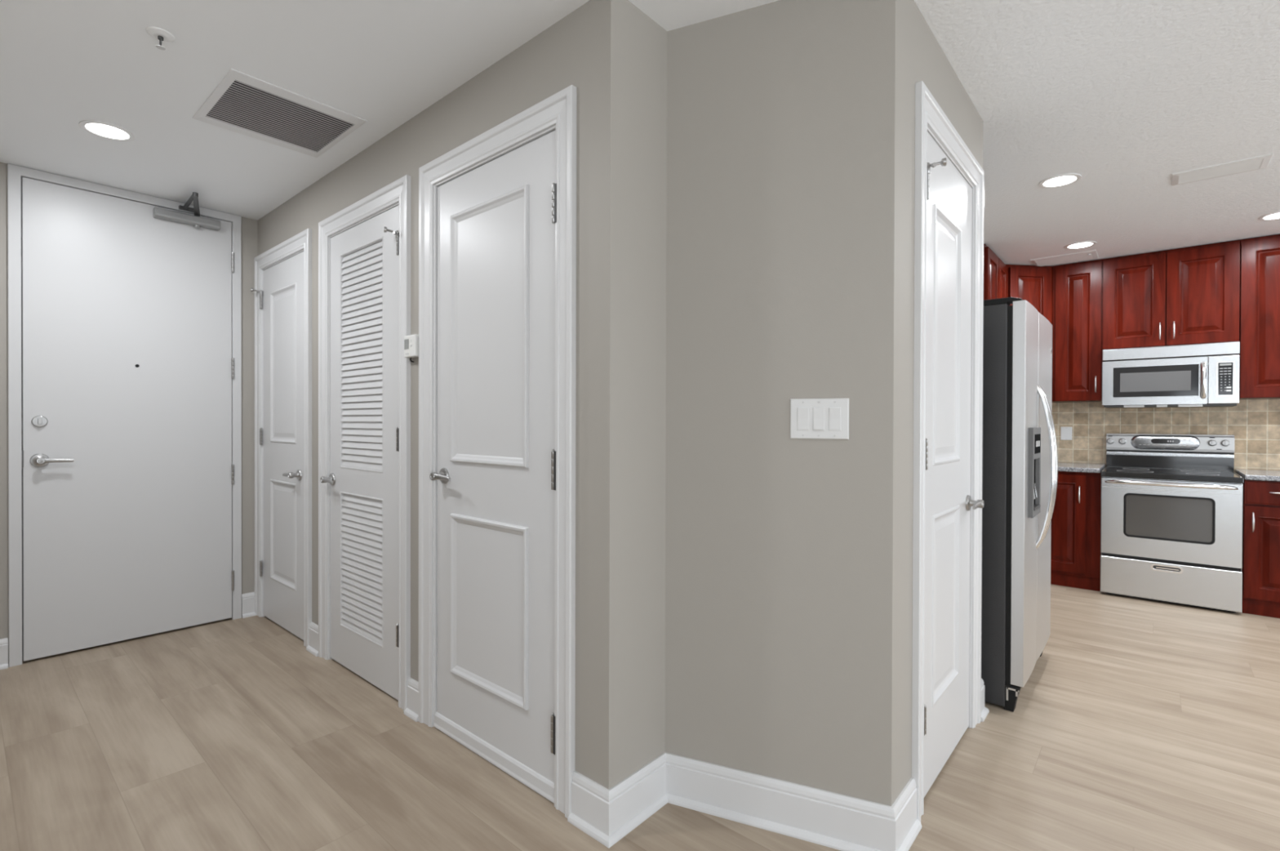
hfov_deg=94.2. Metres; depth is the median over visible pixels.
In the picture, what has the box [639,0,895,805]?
wall
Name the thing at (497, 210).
door
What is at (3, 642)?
baseboard
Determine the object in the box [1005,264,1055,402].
upper cabinet
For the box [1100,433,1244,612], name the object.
range
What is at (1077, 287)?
upper cabinet
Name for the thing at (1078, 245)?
recessed light
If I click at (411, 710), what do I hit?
baseboard
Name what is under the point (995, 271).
upper cabinet
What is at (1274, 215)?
recessed light
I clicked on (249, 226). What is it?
wall
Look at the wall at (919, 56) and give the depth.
1.79 m
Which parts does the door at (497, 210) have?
lever, handle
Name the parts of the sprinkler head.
frame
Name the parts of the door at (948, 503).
handle, lever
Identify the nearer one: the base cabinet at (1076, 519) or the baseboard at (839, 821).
the baseboard at (839, 821)
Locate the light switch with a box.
[790,398,848,439]
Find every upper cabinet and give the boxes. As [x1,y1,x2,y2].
[983,243,1007,300]
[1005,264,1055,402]
[1052,258,1102,402]
[1102,240,1239,349]
[1239,234,1279,399]
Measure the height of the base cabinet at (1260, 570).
0.884 m
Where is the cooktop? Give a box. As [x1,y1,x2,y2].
[1100,466,1244,483]
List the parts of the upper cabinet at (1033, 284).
door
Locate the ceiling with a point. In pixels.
(64, 64)
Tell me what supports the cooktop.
in the range
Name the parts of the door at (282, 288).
lever, handle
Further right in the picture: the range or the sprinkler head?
the range
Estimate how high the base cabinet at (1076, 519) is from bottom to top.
0.884 m
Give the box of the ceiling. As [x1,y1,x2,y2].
[0,0,1279,266]
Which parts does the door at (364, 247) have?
lever, handle, louver panel, louver panel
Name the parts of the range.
knob, knob, backguard glass, storage drawer, handle, oven door, knob, knob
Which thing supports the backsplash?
attached to the wall
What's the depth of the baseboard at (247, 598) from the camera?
3.81 m
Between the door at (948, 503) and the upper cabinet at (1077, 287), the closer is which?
the door at (948, 503)
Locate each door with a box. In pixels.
[7,163,241,666]
[250,228,311,647]
[318,174,410,711]
[418,84,576,817]
[911,80,984,822]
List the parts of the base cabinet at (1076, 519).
door, handle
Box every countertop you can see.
[1057,462,1106,472]
[1234,468,1279,480]
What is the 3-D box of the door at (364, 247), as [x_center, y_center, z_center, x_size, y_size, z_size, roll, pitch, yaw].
[-1.335,0.079,2.877,0.940,2.305,0.146,0,0,41]
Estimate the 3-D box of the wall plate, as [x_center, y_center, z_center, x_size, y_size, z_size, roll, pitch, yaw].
[3.656,0.068,5.098,0.080,0.114,0.008,0,0,41]
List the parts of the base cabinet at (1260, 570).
handle, door, drawer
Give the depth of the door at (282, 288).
3.56 m
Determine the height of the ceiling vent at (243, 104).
0.008 m
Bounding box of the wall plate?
[1060,426,1071,439]
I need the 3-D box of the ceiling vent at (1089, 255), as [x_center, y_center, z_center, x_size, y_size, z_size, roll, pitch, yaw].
[3.346,-1.306,4.691,0.416,0.018,0.280,0,0,41]
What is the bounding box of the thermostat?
[404,333,418,362]
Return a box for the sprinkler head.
[146,26,174,49]
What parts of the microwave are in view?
filter panel, door, filter panel, vent panel, filter panel, handle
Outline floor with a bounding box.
[0,583,1279,850]
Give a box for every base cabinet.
[1050,471,1101,591]
[1241,479,1279,617]
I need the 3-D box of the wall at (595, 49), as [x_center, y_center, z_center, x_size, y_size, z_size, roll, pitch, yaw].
[-1.292,-0.044,2.917,3.304,2.550,0.140,0,0,41]
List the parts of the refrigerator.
freezer door, dispenser panel, fresh food door, handle, handle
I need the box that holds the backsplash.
[1051,399,1279,471]
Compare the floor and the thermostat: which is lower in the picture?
the floor
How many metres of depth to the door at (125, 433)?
3.33 m
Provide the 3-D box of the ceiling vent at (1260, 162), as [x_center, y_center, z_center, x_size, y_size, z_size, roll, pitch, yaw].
[2.967,-1.302,3.046,0.360,0.011,0.196,0,0,41]
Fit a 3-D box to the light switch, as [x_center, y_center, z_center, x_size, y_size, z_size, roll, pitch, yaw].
[0.536,-0.020,1.782,0.170,0.122,0.013,0,0,23]
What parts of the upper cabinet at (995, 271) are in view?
door, door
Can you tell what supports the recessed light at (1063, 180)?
in the ceiling
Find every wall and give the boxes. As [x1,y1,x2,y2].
[0,162,257,666]
[257,0,641,789]
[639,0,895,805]
[891,0,982,804]
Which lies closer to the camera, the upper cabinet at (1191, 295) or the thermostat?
the thermostat
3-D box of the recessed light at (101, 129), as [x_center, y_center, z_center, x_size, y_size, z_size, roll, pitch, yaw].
[-2.387,-1.318,2.666,0.190,0.006,0.190,0,0,41]
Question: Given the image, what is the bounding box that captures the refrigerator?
[981,297,1057,711]
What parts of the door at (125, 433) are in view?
strike plate, handle, lever, closer arm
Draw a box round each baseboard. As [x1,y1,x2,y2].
[0,637,8,669]
[241,591,256,617]
[306,621,318,656]
[404,677,418,721]
[567,751,921,850]
[981,677,989,721]
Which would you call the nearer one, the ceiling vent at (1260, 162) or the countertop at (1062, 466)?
the ceiling vent at (1260, 162)
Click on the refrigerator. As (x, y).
(1020, 464)
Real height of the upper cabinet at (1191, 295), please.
0.714 m
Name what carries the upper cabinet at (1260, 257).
attached to the wall
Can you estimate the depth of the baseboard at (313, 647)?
3.22 m
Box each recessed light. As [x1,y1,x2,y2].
[78,120,135,141]
[1038,173,1081,188]
[1064,240,1096,248]
[1258,211,1279,220]
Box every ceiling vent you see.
[192,68,367,157]
[1030,249,1098,266]
[1171,153,1272,186]
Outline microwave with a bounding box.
[1102,341,1239,408]
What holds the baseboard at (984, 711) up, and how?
attached to the wall at (919, 56)
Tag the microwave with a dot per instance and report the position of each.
(1196, 375)
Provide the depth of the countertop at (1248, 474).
3.95 m
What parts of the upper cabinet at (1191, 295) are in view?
door, handle, handle, door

